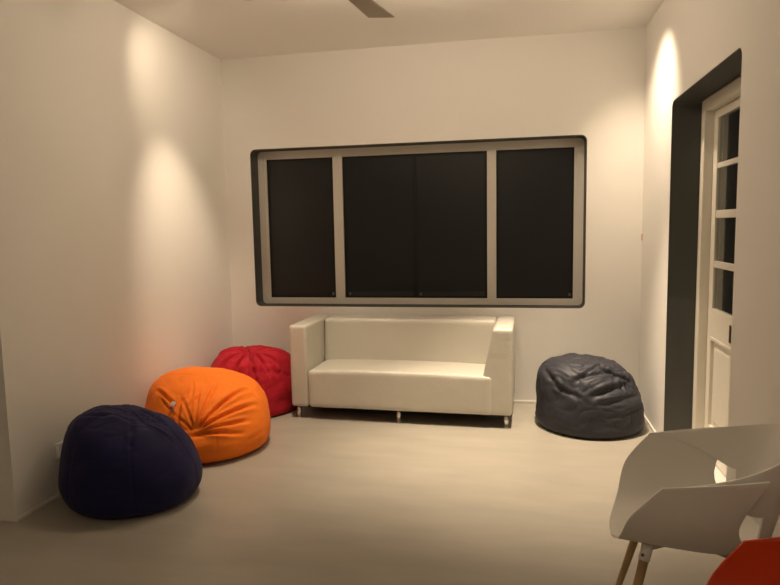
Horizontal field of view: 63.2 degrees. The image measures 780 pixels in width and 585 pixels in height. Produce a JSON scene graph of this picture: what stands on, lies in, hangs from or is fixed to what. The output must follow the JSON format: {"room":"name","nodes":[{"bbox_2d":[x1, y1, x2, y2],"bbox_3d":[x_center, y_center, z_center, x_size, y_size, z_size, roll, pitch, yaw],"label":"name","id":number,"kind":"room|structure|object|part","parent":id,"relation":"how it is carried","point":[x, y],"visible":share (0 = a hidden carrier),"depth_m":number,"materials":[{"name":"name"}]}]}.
{"room":"lounge","nodes":[
{"label":"lounge","id":0,"kind":"room"},
{"bbox_2d":[0,0,232,521],"bbox_3d":[-2.559,-0.453,4.875,1.638,3.090,2.965,0,6,12],"label":"wall","id":1,"kind":"structure","parent":0,"point":[115,264],"depth_m":4.06,"materials":[{"name":"paint"}]},
{"bbox_2d":[16,493,60,521],"bbox_3d":[-1.748,1.088,4.741,0.012,0.022,2.703,0,6,12],"label":"baseboard","id":2,"kind":"structure","parent":1,"relation":"attached to","point":[58,495],"depth_m":3.57,"materials":[{"name":"beige paint"}]},
{"bbox_2d":[56,441,62,458],"bbox_3d":[-1.941,0.927,3.774,0.018,0.090,0.120,0,6,12],"label":"wall socket","id":3,"kind":"object","parent":1,"relation":"attached to","point":[58,445],"visible":0.3,"depth_m":3.72,"materials":[{"name":"white plastic"}]},
{"bbox_2d":[0,403,725,584],"bbox_3d":[-0.568,1.410,2.023,7.087,0.100,8.222,0,6,12],"label":"floor","id":4,"kind":"structure","parent":0,"point":[331,496],"depth_m":3.37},
{"bbox_2d":[58,404,202,519],"bbox_3d":[-1.507,0.932,3.698,0.791,0.540,0.748,0,6,12],"label":"bean bag","id":5,"kind":"object","parent":4,"relation":"on","point":[124,461],"visible":1,"depth_m":3.43,"materials":[{"name":"blue fabric"}]},
{"bbox_2d":[145,366,270,463],"bbox_3d":[-1.314,0.840,4.576,0.896,0.534,0.936,0,6,12],"label":"bean bag","id":6,"kind":"object","parent":4,"relation":"on","point":[225,413],"visible":0.84,"depth_m":4.31,"materials":[{"name":"orange fabric"}]},
{"bbox_2d":[211,345,296,416],"bbox_3d":[-1.188,0.734,5.505,0.793,0.550,0.786,-6,7,-37],"label":"bean bag","id":7,"kind":"object","parent":4,"relation":"on","point":[270,367],"visible":0.62,"depth_m":5.26,"materials":[{"name":"red fabric"}]},
{"bbox_2d":[289,314,514,427],"bbox_3d":[0.130,0.617,5.308,1.788,0.774,0.716,0,6,13],"label":"sofa","id":8,"kind":"object","parent":4,"relation":"on","point":[408,363],"visible":1,"depth_m":5.15,"materials":[{"name":"cream white leather"},{"name":"metal legs"}]},
{"bbox_3d":[-0.750,0.976,5.245,0.044,0.105,0.044,0,6,13],"label":"leg","id":9,"kind":"part","parent":8,"relation":"part of","materials":[{"name":"silver metal"}]},
{"bbox_3d":[-0.667,0.563,5.491,0.152,0.675,0.702,0,6,13],"label":"armrest","id":10,"kind":"part","parent":8,"relation":"part of","materials":[{"name":"beige leather"}]},
{"bbox_3d":[0.071,0.980,5.058,0.044,0.105,0.044,0,6,13],"label":"leg","id":11,"kind":"part","parent":8,"relation":"part of","materials":[{"name":"silver metal"}]},
{"bbox_3d":[0.106,0.756,5.202,1.483,0.323,0.472,0,6,13],"label":"seat","id":12,"kind":"part","parent":8,"relation":"part of","materials":[{"name":"beige leather"}]},
{"bbox_3d":[0.177,0.536,5.509,1.488,0.655,0.279,0,6,13],"label":"backrest","id":13,"kind":"part","parent":8,"relation":"part of","materials":[{"name":"beige leather"}]},
{"bbox_3d":[0.890,0.571,5.136,0.230,0.675,0.703,0,6,13],"label":"armrest","id":14,"kind":"part","parent":8,"relation":"part of","materials":[{"name":"beige leather"}]},
{"bbox_3d":[0.892,0.984,4.871,0.044,0.105,0.044,0,6,13],"label":"leg","id":15,"kind":"part","parent":8,"relation":"part of","materials":[{"name":"silver metal"}]},
{"bbox_2d":[535,353,644,438],"bbox_3d":[1.536,0.757,4.887,0.810,0.529,0.806,0,6,12],"label":"bean bag","id":16,"kind":"object","parent":4,"relation":"on","point":[587,396],"visible":1,"depth_m":4.60,"materials":[{"name":"grey leather"}]},
{"bbox_2d":[609,424,779,584],"bbox_3d":[1.110,0.877,2.303,0.593,0.846,0.595,1,6,18],"label":"armchair","id":17,"kind":"object","parent":4,"relation":"on","point":[669,495],"visible":0.94,"depth_m":2.25,"materials":[{"name":"white plastic"}]},
{"bbox_3d":[0.962,1.071,2.556,0.035,0.414,0.165,-4,7,-27],"label":"leg","id":18,"kind":"part","parent":17,"relation":"part of","materials":[{"name":"brown wood"}]},
{"bbox_3d":[0.853,1.106,2.233,0.165,0.414,0.035,-4,7,-25],"label":"leg","id":19,"kind":"part","parent":17,"relation":"part of","materials":[{"name":"brown wood"}]},
{"bbox_3d":[1.084,0.891,2.314,0.297,0.029,0.264,1,6,18],"label":"under frame","id":20,"kind":"part","parent":17,"relation":"part of","materials":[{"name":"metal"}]},
{"bbox_2d":[706,537,779,584],"bbox_3d":[1.028,0.970,1.423,0.592,0.846,0.594,0,6,13],"label":"armchair","id":21,"kind":"object","parent":4,"relation":"on","point":[755,561],"visible":1,"depth_m":1.70,"materials":[{"name":"red plastic"}]},
{"bbox_2d":[114,0,663,58],"bbox_3d":[-0.627,-1.763,1.694,7.087,0.100,8.222,0,6,12],"label":"ceiling","id":22,"kind":"structure","parent":0,"point":[224,29],"depth_m":4.76,"materials":[{"name":"white paint"}]},
{"bbox_2d":[349,0,393,17],"bbox_3d":[-0.289,-1.556,2.746,1.130,0.540,1.071,0,6,12],"label":"ceiling fan","id":23,"kind":"object","parent":22,"relation":"hanging from","point":[370,8],"visible":1,"depth_m":3.12,"materials":[{"name":"beige paint"}]},
{"bbox_2d":[220,27,646,400],"bbox_3d":[0.448,-0.588,5.640,3.949,3.090,0.250,0,6,12],"label":"wall","id":24,"kind":"structure","parent":0,"point":[590,84],"depth_m":5.39,"materials":[{"name":"paint"}]},
{"bbox_2d":[250,135,586,307],"bbox_3d":[0.201,-0.595,5.661,2.959,1.440,0.190,0,6,12],"label":"trim","id":25,"kind":"structure","parent":24,"relation":"attached to","point":[254,153],"depth_m":5.71,"materials":[{"name":"grey paint"}]},
{"bbox_2d":[258,138,583,304],"bbox_3d":[0.218,-0.607,5.745,2.945,1.432,0.055,0,6,12],"label":"window","id":26,"kind":"structure","parent":24,"relation":"in","point":[501,222],"depth_m":5.72,"materials":[{"name":"grey paint"}]},
{"bbox_3d":[-0.830,-0.600,5.963,0.649,1.304,0.018,0,6,12],"label":"sash frame","id":27,"kind":"part","parent":26,"relation":"part of","materials":[{"name":"black"}]},
{"bbox_3d":[-0.830,-0.600,5.963,0.625,1.280,0.006,0,6,12],"label":"pane","id":28,"kind":"part","parent":26,"relation":"part of","materials":[{"name":"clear glass"}]},
{"bbox_3d":[-0.098,-0.599,5.818,0.667,1.304,0.018,0,6,12],"label":"sash frame","id":29,"kind":"part","parent":26,"relation":"part of","materials":[{"name":"black glass"}]},
{"bbox_3d":[-0.098,-0.599,5.818,0.643,1.280,0.006,0,6,12],"label":"pane","id":30,"kind":"part","parent":26,"relation":"part of","materials":[{"name":"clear glass"}]},
{"bbox_3d":[-0.087,0.021,5.882,0.623,0.058,0.012,0,6,12],"label":"rail","id":31,"kind":"part","parent":26,"relation":"part of","materials":[{"name":"black"}]},
{"bbox_3d":[0.545,-0.597,5.683,0.648,1.304,0.018,0,6,12],"label":"sash frame","id":32,"kind":"part","parent":26,"relation":"part of","materials":[{"name":"black glass"}]},
{"bbox_3d":[0.545,-0.597,5.683,0.624,1.280,0.006,0,6,12],"label":"pane","id":33,"kind":"part","parent":26,"relation":"part of","materials":[{"name":"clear glass"}]},
{"bbox_3d":[0.557,0.023,5.747,0.604,0.058,0.012,0,6,12],"label":"rail","id":34,"kind":"part","parent":26,"relation":"part of","materials":[{"name":"black"}]},
{"bbox_3d":[1.264,-0.595,5.537,0.660,1.304,0.018,0,6,12],"label":"sash frame","id":35,"kind":"part","parent":26,"relation":"part of","materials":[{"name":"black glass"}]},
{"bbox_3d":[1.264,-0.595,5.537,0.636,1.280,0.006,0,6,12],"label":"pane","id":36,"kind":"part","parent":26,"relation":"part of","materials":[{"name":"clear glass"}]},
{"bbox_2d":[513,400,535,402],"bbox_3d":[0.304,0.951,5.701,3.649,0.022,0.012,0,6,12],"label":"baseboard","id":37,"kind":"structure","parent":24,"relation":"attached to","point":[515,401],"depth_m":5.52,"materials":[{"name":"beige paint"}]},
{"bbox_2d":[639,0,779,537],"bbox_3d":[1.444,-0.166,1.392,0.300,3.090,7.722,0,6,12],"label":"wall","id":38,"kind":"structure","parent":0,"point":[686,40],"depth_m":2.91,"materials":[{"name":"paint"}]},
{"bbox_2d":[644,414,655,432],"bbox_3d":[1.994,1.004,4.886,0.012,0.022,0.915,0,6,12],"label":"baseboard","id":39,"kind":"structure","parent":38,"relation":"attached to","point":[645,417],"depth_m":4.82,"materials":[{"name":"beige paint"}]},
{"bbox_2d":[664,48,741,430],"bbox_3d":[1.842,-0.029,3.623,0.185,2.335,1.350,0,6,12],"label":"trim","id":40,"kind":"structure","parent":38,"relation":"attached to","point":[686,108],"depth_m":4.25,"materials":[{"name":"grey paint"}]},
{"bbox_2d":[692,76,740,428],"bbox_3d":[1.970,-0.022,3.598,0.090,2.324,1.330,0,6,12],"label":"trim","id":41,"kind":"structure","parent":38,"relation":"attached to","point":[730,92],"depth_m":4.16,"materials":[{"name":"beige paint"}]},
{"bbox_2d":[704,97,739,476],"bbox_3d":[2.057,-0.018,3.884,0.043,2.234,0.584,0,6,12],"label":"door","id":42,"kind":"structure","parent":38,"relation":"in","point":[727,118],"depth_m":3.94,"materials":[{"name":"beige paint"}]},
{"bbox_3d":[2.058,0.608,3.951,0.021,0.600,0.420,0,6,12],"label":"panel moulding","id":43,"kind":"part","parent":42,"relation":"part of","materials":[{"name":"beige paint"}]},
{"bbox_3d":[2.068,0.608,3.948,0.023,0.600,0.420,0,6,12],"label":"panel","id":44,"kind":"part","parent":42,"relation":"part of","materials":[{"name":"beige paint"}]},
{"bbox_3d":[2.058,-0.007,3.884,0.005,0.267,0.420,0,6,12],"label":"glass pane","id":45,"kind":"part","parent":42,"relation":"part of","materials":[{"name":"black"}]},
{"bbox_3d":[2.052,-0.318,3.852,0.005,0.273,0.420,0,6,12],"label":"glass pane","id":46,"kind":"part","parent":42,"relation":"part of","materials":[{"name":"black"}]},
{"bbox_3d":[2.046,-0.633,3.819,0.005,0.264,0.420,0,6,12],"label":"glass pane","id":47,"kind":"part","parent":42,"relation":"part of","materials":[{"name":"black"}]},
{"bbox_3d":[2.041,-0.938,3.788,0.005,0.282,0.420,0,6,12],"label":"glass pane","id":48,"kind":"part","parent":42,"relation":"part of","materials":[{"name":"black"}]},
{"bbox_3d":[2.009,0.247,3.743,0.005,0.106,0.028,0,6,12],"label":"lock plate","id":49,"kind":"part","parent":42,"relation":"part of","materials":[{"name":"grey metal"}]}
]}

